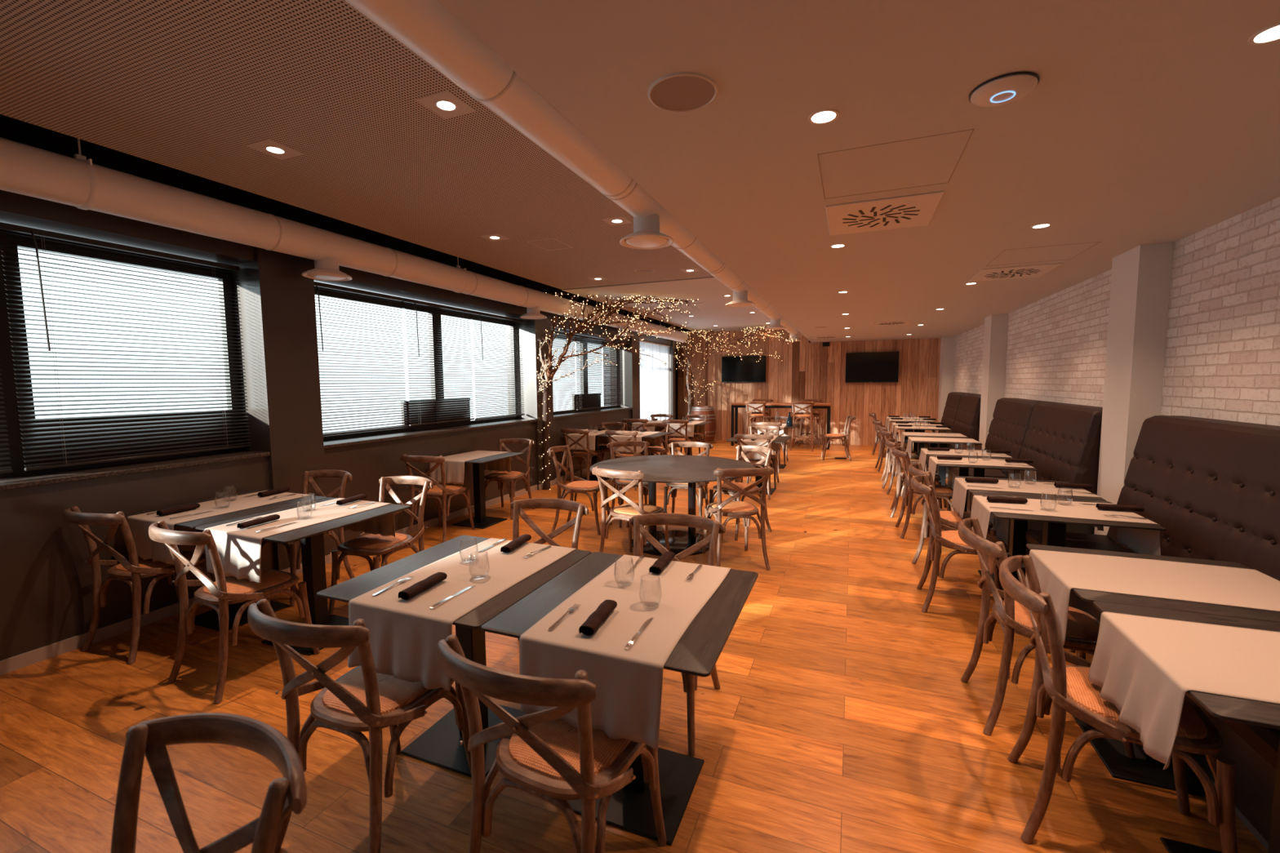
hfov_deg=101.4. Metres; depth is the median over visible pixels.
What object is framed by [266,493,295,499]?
fork
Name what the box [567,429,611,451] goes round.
table runner
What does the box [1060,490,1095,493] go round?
fork
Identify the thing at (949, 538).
dining chair
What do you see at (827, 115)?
recessed light
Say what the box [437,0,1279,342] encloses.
ceiling
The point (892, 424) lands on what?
table runner
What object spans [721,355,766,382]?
television
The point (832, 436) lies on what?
dining chair
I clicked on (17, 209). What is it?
wall
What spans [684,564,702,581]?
fork
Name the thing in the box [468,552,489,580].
glass tumbler
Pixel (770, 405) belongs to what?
bar table
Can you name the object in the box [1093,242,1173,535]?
column
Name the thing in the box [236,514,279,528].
rolled napkin
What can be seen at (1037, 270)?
ceiling vent
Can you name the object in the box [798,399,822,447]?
bar stool
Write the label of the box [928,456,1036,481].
table runner
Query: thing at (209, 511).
table knife
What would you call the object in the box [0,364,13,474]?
blind
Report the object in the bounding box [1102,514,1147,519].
fork
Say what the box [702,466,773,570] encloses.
dining chair
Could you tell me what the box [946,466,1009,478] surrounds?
seat cushion
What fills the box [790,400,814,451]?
bar stool
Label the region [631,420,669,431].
table runner
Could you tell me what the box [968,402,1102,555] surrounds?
banquette
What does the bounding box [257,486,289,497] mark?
rolled napkin
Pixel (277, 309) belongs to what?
pillar
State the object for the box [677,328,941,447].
wall
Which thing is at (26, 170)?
air duct
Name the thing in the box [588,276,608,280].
recessed light
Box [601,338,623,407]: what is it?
blind
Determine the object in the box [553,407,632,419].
trim
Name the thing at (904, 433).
table runner
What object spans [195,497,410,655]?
dining table
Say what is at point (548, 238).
access hatch
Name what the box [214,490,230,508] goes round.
glass tumbler
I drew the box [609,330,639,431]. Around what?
wall
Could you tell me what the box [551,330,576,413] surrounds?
blind
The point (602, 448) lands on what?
dining chair
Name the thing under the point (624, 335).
outlet
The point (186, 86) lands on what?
ceiling
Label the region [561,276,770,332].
ceiling
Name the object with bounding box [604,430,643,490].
dining chair
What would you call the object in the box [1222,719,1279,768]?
seat cushion
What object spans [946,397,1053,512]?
banquette
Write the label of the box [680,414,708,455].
dining chair
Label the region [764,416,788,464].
dining chair
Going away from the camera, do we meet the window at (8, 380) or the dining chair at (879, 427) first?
the window at (8, 380)
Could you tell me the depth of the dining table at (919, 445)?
8.80 m
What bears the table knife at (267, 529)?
on the table runner at (239, 550)
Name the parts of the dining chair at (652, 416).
rail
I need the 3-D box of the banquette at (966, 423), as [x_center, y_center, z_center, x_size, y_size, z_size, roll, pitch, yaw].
[5.356,0.107,8.933,0.838,1.300,1.460,1,5,22]
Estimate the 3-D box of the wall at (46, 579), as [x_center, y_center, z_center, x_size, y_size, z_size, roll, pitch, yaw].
[-2.454,0.576,5.895,0.460,1.000,10.950,1,5,22]
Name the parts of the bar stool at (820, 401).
leg, leg, rail, leg, leg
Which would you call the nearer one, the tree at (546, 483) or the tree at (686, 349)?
the tree at (546, 483)
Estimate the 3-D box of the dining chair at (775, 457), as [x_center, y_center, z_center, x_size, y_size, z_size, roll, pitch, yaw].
[1.855,0.443,7.884,0.507,0.872,0.613,1,5,18]
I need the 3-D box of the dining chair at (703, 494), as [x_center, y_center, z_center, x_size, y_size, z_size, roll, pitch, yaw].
[0.522,0.631,5.778,0.507,0.872,0.613,1,5,16]
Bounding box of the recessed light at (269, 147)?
[246,139,303,159]
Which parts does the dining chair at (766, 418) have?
rail, leg, leg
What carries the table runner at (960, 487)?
on the dining table at (1018, 542)
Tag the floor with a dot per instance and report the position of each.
(842, 717)
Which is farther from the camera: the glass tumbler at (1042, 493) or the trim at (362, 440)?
the trim at (362, 440)
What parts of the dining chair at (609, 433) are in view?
leg, rail, seat frame, leg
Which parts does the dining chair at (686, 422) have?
rail, seat frame, leg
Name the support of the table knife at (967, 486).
on the table runner at (960, 487)
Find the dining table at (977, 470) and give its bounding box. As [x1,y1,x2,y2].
[928,455,1037,533]
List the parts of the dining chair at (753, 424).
rail, leg, leg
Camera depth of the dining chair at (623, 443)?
6.04 m
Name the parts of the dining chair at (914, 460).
rail, leg, leg, seat frame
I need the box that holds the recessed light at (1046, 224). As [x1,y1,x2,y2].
[1030,222,1052,228]
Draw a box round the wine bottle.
[786,412,792,426]
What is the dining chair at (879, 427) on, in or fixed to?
on the floor
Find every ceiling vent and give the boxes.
[811,335,839,338]
[825,191,944,235]
[872,320,912,325]
[968,262,1063,281]
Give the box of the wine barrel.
[689,405,715,444]
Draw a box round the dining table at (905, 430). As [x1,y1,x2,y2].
[886,416,923,450]
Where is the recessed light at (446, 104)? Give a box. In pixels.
[415,90,475,118]
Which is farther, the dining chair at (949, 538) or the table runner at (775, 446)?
the table runner at (775, 446)
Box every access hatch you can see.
[528,238,573,250]
[817,128,973,199]
[986,241,1100,266]
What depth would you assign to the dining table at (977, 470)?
4.89 m
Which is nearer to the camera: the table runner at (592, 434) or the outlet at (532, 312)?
the outlet at (532, 312)
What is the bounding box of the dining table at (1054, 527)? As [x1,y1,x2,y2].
[972,493,1166,546]
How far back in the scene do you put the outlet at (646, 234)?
3.35 m
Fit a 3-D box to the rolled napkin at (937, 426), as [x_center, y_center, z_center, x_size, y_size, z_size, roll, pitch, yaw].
[5.070,0.000,8.751,0.214,0.032,0.056,1,5,15]
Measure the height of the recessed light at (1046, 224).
0.003 m
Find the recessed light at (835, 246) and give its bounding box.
[830,244,845,248]
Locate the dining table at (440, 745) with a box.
[316,535,591,777]
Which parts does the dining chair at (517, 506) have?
leg, rail, leg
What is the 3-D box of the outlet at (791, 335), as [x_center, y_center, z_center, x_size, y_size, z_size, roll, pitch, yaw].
[3.478,-2.020,11.860,0.354,0.168,0.354,1,5,22]
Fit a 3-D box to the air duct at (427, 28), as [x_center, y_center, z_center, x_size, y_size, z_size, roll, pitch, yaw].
[0.766,-1.550,5.184,0.354,0.397,16.600,1,5,22]
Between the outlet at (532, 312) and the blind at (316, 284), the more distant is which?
the outlet at (532, 312)
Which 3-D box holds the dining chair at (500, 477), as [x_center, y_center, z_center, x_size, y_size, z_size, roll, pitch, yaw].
[-1.582,0.605,6.285,0.507,0.872,0.613,1,5,16]
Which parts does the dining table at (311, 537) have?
plate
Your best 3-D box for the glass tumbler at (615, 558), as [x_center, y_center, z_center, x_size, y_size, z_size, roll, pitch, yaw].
[-0.062,0.573,2.067,0.081,0.104,0.081,1,5,19]
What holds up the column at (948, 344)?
attached to the wall at (1222, 362)
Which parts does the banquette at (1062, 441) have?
backrest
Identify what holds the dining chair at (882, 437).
on the floor
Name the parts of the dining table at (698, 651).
plate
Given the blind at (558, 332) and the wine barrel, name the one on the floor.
the wine barrel
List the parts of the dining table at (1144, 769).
plate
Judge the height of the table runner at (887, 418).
0.245 m
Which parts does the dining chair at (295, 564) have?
leg, leg, rail, leg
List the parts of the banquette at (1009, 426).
backrest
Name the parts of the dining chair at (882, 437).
rail, leg, leg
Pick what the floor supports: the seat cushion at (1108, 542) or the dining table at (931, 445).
the dining table at (931, 445)
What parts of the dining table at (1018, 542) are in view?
plate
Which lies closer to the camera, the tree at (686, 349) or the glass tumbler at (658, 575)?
the glass tumbler at (658, 575)
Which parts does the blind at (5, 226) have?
head rail, ladder cord, rail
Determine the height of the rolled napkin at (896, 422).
0.032 m
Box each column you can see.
[937,336,955,432]
[978,313,1008,449]
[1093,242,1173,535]
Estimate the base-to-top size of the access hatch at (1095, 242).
0.001 m
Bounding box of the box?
[822,342,830,346]
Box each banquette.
[924,391,969,462]
[924,393,981,476]
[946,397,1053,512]
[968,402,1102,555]
[1025,415,1279,622]
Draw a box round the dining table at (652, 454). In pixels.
[626,422,662,455]
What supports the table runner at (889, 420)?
on the dining table at (908, 430)
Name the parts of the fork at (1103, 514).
handle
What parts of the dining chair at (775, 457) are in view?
leg, rail, seat frame, leg, leg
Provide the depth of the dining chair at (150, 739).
1.03 m
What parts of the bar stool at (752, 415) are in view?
leg, rail, seat frame, leg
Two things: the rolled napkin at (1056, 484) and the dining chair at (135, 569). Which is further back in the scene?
the rolled napkin at (1056, 484)
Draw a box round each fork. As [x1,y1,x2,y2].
[226,516,262,525]
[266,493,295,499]
[346,502,374,508]
[372,576,413,595]
[521,545,551,557]
[548,604,580,630]
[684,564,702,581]
[982,495,1015,497]
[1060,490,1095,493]
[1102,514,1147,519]
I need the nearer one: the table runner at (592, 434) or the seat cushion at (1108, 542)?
the seat cushion at (1108, 542)
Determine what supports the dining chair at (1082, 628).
on the floor
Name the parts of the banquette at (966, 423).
backrest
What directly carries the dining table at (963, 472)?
on the floor
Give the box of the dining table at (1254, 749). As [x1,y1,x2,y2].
[1185,691,1279,850]
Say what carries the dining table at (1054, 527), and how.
on the floor
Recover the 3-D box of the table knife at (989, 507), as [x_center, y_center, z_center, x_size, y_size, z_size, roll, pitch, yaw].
[2.284,0.506,3.217,0.230,0.006,0.016,1,5,21]
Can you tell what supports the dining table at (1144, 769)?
on the floor
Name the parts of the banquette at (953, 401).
backrest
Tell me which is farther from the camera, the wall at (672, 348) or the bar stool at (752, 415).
the wall at (672, 348)
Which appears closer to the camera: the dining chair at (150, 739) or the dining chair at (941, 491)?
the dining chair at (150, 739)
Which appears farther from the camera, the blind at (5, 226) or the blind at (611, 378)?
the blind at (611, 378)
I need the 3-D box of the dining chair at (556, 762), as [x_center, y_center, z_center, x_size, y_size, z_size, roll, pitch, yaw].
[-0.236,0.993,1.559,0.507,0.872,0.613,2,5,26]
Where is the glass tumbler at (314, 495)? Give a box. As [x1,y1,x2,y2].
[301,495,315,511]
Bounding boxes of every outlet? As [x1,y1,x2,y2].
[301,257,352,281]
[520,306,546,319]
[614,328,633,336]
[619,213,673,248]
[724,290,755,306]
[764,318,785,329]
[785,333,801,341]
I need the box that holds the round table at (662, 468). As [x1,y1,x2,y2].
[590,454,755,555]
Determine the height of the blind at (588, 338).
1.290 m
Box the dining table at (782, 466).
[751,424,798,468]
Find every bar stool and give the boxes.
[744,400,767,434]
[749,399,773,434]
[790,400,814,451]
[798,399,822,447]
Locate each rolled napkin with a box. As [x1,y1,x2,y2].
[156,503,199,515]
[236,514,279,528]
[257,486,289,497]
[336,493,366,505]
[398,572,447,599]
[500,533,531,553]
[578,600,617,635]
[648,551,675,573]
[895,421,908,423]
[897,424,911,426]
[923,418,936,420]
[927,447,950,450]
[929,422,943,424]
[936,425,951,427]
[937,455,962,459]
[964,477,998,483]
[986,449,1010,453]
[986,496,1027,502]
[1004,458,1033,462]
[1053,482,1093,488]
[1095,503,1144,511]
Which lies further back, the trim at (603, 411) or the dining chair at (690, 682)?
the trim at (603, 411)
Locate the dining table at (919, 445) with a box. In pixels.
[894,425,951,471]
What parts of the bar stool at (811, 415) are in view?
leg, rail, leg, leg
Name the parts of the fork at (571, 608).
handle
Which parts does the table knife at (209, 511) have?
handle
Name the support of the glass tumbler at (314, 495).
on the table runner at (239, 550)
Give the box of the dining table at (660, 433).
[606,431,672,455]
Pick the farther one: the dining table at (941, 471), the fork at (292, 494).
the dining table at (941, 471)
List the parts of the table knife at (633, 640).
handle, blade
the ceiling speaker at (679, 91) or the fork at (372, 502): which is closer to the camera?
the ceiling speaker at (679, 91)
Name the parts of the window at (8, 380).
rail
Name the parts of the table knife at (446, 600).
handle, blade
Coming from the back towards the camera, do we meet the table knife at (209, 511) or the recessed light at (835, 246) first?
the recessed light at (835, 246)
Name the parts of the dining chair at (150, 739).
leg, rail, leg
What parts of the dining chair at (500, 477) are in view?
leg, seat frame, leg, rail, leg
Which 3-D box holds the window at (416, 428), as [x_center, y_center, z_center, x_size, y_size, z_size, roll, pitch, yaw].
[-2.425,-0.695,6.091,0.065,1.460,3.300,1,5,22]
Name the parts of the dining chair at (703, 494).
leg, leg, seat frame, rail, leg, leg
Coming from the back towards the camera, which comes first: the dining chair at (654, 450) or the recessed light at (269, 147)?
the dining chair at (654, 450)
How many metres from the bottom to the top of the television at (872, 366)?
0.710 m
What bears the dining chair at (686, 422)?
on the floor
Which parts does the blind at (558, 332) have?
head rail, rail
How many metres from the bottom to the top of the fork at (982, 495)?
0.010 m
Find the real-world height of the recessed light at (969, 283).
0.003 m
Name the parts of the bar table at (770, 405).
leg, leg, leg, leg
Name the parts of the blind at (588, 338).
head rail, rail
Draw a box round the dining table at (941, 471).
[911,436,982,498]
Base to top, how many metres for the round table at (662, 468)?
0.750 m
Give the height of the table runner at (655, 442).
0.244 m
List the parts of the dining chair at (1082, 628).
leg, rail, leg, seat frame, leg, leg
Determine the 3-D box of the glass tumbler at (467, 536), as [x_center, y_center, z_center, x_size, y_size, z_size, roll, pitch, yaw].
[-0.769,0.555,2.353,0.081,0.104,0.081,2,5,25]
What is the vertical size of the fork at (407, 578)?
0.010 m
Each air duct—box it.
[0,137,688,342]
[344,0,803,341]
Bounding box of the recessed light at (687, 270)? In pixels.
[680,267,699,272]
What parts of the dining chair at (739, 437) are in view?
leg, rail, seat frame, leg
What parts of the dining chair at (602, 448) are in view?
leg, seat frame, rail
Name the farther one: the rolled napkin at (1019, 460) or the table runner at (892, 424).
the table runner at (892, 424)
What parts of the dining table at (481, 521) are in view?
plate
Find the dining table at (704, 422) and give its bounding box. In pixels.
[666,421,711,455]
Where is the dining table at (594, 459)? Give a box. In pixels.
[561,432,608,480]
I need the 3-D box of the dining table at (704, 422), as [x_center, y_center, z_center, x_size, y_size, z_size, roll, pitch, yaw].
[0.949,0.301,10.319,0.777,0.750,0.830,1,5,22]
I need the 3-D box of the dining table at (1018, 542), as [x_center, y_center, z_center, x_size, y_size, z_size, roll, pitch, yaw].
[2.852,0.824,3.943,0.770,0.750,0.704,1,5,22]
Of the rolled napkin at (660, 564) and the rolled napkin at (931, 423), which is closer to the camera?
the rolled napkin at (660, 564)
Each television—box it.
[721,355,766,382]
[844,351,899,382]
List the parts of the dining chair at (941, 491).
rail, leg, leg, seat frame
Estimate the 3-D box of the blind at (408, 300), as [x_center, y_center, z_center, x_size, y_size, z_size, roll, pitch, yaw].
[-2.276,-0.717,6.042,0.058,1.350,1.035,1,5,22]
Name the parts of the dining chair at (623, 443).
leg, leg, rail, seat frame, leg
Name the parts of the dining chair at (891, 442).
rail, leg, leg, seat frame, leg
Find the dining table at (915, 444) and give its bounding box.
[911,422,933,467]
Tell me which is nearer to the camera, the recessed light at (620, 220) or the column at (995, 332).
the recessed light at (620, 220)
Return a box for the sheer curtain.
[639,339,670,420]
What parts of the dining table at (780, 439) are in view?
plate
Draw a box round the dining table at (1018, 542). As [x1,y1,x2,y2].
[954,475,1106,591]
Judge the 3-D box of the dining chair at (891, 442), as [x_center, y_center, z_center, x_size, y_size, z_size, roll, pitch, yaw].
[3.132,0.592,5.996,0.613,0.872,0.507,2,5,26]
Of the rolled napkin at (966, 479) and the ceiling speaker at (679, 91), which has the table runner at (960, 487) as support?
the rolled napkin at (966, 479)
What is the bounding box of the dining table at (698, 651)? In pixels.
[480,551,758,845]
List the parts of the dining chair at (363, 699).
leg, rail, leg, seat frame, leg, leg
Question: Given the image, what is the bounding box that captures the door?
[675,348,676,437]
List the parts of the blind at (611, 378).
head rail, rail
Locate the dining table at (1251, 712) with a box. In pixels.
[1093,600,1279,852]
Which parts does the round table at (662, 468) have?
plate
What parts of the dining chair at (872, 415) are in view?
leg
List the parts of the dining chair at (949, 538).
rail, leg, leg, seat frame, leg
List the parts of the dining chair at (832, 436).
leg, leg, seat frame, leg, leg, rail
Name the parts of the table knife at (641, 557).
blade, handle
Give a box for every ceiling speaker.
[634,267,653,272]
[647,71,717,111]
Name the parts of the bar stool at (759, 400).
rail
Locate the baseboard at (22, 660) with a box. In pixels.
[0,443,668,675]
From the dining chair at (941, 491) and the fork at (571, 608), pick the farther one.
the dining chair at (941, 491)
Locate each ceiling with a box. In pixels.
[0,0,713,288]
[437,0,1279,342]
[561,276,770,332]
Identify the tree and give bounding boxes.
[536,292,701,489]
[673,326,795,415]
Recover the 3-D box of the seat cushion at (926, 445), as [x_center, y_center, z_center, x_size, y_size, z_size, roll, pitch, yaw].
[5.197,0.342,9.018,0.490,0.100,1.440,1,5,22]
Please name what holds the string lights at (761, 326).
attached to the tree at (686, 349)
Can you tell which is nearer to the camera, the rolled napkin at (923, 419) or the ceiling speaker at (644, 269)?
the ceiling speaker at (644, 269)
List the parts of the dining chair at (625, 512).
leg, rail, leg, seat frame, leg, leg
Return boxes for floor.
[0,439,1267,852]
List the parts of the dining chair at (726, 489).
leg, seat frame, leg, leg, rail, leg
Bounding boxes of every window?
[0,229,244,478]
[314,281,518,441]
[553,333,618,414]
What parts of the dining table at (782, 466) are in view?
plate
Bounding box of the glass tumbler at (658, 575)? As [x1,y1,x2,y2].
[639,575,662,608]
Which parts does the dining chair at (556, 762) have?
leg, rail, seat frame, leg, leg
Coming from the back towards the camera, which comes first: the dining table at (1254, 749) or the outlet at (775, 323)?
the outlet at (775, 323)
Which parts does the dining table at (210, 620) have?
plate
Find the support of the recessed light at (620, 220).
in the ceiling at (186, 86)
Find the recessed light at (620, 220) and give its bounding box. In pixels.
[601,216,631,225]
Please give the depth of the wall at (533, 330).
7.58 m
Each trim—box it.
[0,114,673,328]
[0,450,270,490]
[323,418,537,448]
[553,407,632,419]
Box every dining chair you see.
[62,506,216,663]
[110,712,306,852]
[148,520,319,703]
[247,599,471,852]
[260,469,355,606]
[328,475,433,615]
[400,453,474,542]
[435,635,666,852]
[484,438,534,519]
[510,497,588,640]
[547,445,612,535]
[560,427,604,484]
[590,422,626,475]
[591,466,670,555]
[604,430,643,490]
[606,440,649,528]
[622,418,651,455]
[629,513,725,755]
[641,422,671,455]
[650,413,673,454]
[662,419,692,455]
[663,441,713,530]
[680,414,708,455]
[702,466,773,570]
[707,444,773,540]
[733,433,773,499]
[746,425,782,488]
[751,422,782,472]
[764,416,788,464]
[820,415,855,461]
[869,413,898,455]
[872,419,907,471]
[877,425,919,484]
[879,428,927,494]
[884,438,942,517]
[891,446,957,538]
[908,462,996,575]
[911,475,1011,613]
[957,517,1135,759]
[999,555,1237,852]
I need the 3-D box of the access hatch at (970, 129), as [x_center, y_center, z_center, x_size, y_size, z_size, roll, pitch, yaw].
[1.106,-1.149,2.341,0.560,0.001,0.580,1,5,22]
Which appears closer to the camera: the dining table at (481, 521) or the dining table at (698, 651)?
the dining table at (698, 651)
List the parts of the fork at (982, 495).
handle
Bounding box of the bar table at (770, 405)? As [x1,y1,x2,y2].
[731,402,831,449]
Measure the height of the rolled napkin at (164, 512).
0.032 m
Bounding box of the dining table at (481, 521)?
[446,450,524,528]
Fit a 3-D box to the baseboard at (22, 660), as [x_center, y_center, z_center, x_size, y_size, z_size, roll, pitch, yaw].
[-2.097,1.018,6.125,0.052,0.075,15.972,1,5,22]
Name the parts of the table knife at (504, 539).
blade, handle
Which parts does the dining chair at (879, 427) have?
rail, leg, leg, seat frame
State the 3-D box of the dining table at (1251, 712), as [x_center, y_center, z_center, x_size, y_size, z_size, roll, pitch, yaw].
[1.864,1.041,1.462,0.770,0.750,0.704,1,5,22]
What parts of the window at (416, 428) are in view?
rail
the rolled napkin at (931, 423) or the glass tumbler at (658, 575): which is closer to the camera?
the glass tumbler at (658, 575)
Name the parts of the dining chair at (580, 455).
leg, rail, leg, seat frame, leg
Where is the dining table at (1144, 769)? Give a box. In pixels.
[1026,543,1279,797]
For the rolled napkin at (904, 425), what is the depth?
8.97 m
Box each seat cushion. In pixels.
[924,443,961,448]
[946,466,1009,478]
[1025,528,1134,553]
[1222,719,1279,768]
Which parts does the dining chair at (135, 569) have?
leg, rail, leg, seat frame, leg, leg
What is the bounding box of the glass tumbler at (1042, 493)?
[1040,493,1057,511]
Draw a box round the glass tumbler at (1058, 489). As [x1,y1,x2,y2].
[1057,488,1073,505]
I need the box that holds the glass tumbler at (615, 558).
[613,558,634,586]
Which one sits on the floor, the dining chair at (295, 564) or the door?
the dining chair at (295, 564)
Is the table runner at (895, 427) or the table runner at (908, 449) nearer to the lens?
the table runner at (908, 449)
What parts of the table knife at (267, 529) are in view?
handle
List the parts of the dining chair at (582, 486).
leg, rail, leg, seat frame, leg, leg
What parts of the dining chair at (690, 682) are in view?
leg, rail, leg, leg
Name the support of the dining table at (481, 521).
on the floor
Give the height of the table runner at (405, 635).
0.244 m
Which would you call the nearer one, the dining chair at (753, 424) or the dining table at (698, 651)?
the dining table at (698, 651)
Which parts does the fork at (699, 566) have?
handle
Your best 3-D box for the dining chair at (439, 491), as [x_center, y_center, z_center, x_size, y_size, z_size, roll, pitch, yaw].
[-2.061,0.689,5.339,0.507,0.872,0.613,1,5,16]
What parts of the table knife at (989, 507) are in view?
handle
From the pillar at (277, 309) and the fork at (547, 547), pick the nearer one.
the fork at (547, 547)
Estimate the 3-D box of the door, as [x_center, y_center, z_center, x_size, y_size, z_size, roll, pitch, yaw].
[0.833,-0.842,13.830,0.139,2.440,0.760,1,5,22]
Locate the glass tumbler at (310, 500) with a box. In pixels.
[296,500,312,519]
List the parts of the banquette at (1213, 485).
backrest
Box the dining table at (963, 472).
[920,447,1013,511]
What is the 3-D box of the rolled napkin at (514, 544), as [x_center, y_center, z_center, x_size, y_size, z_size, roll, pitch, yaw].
[-0.602,0.568,2.550,0.056,0.032,0.214,1,5,15]
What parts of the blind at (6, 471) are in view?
rail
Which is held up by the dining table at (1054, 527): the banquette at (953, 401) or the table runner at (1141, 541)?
the table runner at (1141, 541)
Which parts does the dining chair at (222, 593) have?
leg, rail, leg, seat frame, leg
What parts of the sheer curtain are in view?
curtain rail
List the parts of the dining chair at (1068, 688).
rail, leg, leg, seat frame, leg, leg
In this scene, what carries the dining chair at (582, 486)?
on the floor
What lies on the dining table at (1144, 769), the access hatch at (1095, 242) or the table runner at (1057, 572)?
the table runner at (1057, 572)
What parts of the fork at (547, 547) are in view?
handle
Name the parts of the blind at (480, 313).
head rail, ladder cord, rail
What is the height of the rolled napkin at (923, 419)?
0.032 m
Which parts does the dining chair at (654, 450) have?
rail, seat frame, leg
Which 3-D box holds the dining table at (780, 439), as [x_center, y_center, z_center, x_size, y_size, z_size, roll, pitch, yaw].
[1.687,0.541,7.409,0.777,0.750,0.830,1,5,22]
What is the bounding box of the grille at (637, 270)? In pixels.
[635,269,653,272]
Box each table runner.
[126,490,311,564]
[204,497,395,582]
[347,537,576,692]
[429,450,511,484]
[519,555,731,750]
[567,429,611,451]
[611,431,661,453]
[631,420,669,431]
[669,421,705,437]
[737,435,778,459]
[746,402,768,412]
[757,423,788,435]
[791,404,814,413]
[884,417,928,427]
[887,418,936,432]
[891,422,944,435]
[893,426,951,438]
[900,431,968,449]
[906,436,982,458]
[917,448,1014,479]
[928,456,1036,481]
[951,477,1103,531]
[970,495,1160,555]
[1025,549,1279,645]
[1087,611,1279,769]
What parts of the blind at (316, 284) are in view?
head rail, rail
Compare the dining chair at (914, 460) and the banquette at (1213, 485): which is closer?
the banquette at (1213, 485)
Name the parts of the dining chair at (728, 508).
leg, leg, seat frame, rail, leg, leg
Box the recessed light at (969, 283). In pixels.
[964,282,977,284]
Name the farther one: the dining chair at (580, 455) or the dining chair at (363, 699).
the dining chair at (580, 455)
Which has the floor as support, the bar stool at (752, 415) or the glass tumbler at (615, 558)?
the bar stool at (752, 415)
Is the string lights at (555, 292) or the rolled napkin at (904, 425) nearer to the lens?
the string lights at (555, 292)
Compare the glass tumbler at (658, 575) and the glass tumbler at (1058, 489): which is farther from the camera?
the glass tumbler at (1058, 489)
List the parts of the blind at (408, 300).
head rail, ladder cord, rail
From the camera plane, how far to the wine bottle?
9.29 m
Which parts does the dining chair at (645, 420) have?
rail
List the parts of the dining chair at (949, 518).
rail, leg, leg, seat frame, leg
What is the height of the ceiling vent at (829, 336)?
0.010 m
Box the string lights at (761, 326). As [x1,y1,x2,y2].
[674,326,796,404]
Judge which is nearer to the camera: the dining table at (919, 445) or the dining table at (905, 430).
the dining table at (919, 445)
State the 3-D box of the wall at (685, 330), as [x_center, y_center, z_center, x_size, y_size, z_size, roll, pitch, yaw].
[4.036,-1.194,13.174,7.050,3.200,0.249,1,5,22]
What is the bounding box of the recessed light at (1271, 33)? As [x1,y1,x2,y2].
[1247,22,1279,44]
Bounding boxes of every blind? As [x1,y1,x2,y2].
[0,222,251,471]
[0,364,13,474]
[314,281,408,435]
[403,297,474,426]
[471,311,524,420]
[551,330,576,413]
[575,334,603,409]
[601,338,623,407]
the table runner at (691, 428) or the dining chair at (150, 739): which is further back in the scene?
the table runner at (691, 428)
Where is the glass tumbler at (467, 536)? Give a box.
[459,536,478,563]
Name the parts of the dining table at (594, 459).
plate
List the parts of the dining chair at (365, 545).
leg, seat frame, leg, leg, rail, leg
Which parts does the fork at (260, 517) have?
handle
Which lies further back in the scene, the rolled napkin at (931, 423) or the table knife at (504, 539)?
the rolled napkin at (931, 423)
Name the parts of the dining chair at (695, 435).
rail, leg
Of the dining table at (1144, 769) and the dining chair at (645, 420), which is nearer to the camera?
the dining table at (1144, 769)
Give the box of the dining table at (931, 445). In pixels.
[902,431,968,487]
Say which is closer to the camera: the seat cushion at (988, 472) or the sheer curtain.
the seat cushion at (988, 472)
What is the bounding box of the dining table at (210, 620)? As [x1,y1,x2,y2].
[124,489,327,631]
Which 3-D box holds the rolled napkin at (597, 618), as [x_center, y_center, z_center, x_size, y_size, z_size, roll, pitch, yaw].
[-0.137,0.633,1.744,0.056,0.032,0.214,1,5,18]
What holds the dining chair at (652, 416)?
on the floor
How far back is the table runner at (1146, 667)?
1.53 m
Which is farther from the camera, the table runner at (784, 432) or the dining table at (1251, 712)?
the table runner at (784, 432)
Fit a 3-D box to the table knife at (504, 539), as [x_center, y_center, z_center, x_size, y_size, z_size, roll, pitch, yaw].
[-0.724,0.584,2.575,0.016,0.006,0.230,1,5,19]
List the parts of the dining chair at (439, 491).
leg, rail, leg, seat frame, leg, leg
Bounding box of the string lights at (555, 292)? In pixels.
[537,292,704,489]
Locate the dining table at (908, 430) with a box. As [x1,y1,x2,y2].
[890,418,934,450]
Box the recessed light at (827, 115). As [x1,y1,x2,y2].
[808,108,839,124]
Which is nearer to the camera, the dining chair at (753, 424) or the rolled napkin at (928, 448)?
the rolled napkin at (928, 448)
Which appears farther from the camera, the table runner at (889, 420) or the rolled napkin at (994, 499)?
the table runner at (889, 420)
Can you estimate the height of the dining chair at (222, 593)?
0.872 m
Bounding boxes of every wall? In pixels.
[0,189,684,348]
[0,408,631,661]
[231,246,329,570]
[506,310,555,489]
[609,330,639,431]
[669,324,675,437]
[675,328,891,444]
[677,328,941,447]
[953,196,1279,426]
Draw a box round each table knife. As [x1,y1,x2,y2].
[169,511,212,519]
[255,521,297,533]
[430,585,475,609]
[478,537,506,552]
[624,617,653,650]
[626,555,644,573]
[967,485,1004,488]
[989,506,1033,511]
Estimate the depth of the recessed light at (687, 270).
6.18 m
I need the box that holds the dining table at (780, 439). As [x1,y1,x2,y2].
[725,435,791,494]
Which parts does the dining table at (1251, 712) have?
plate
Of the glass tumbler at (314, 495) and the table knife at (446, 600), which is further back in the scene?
the glass tumbler at (314, 495)
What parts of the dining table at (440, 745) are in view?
plate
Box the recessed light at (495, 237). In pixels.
[480,233,509,241]
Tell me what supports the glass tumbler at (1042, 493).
on the table runner at (1141, 541)
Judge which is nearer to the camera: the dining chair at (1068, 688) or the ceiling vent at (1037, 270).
the dining chair at (1068, 688)
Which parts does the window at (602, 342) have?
rail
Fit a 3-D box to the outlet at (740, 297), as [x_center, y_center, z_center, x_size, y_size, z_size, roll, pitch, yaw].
[1.195,-1.528,6.247,0.354,0.168,0.354,1,5,22]

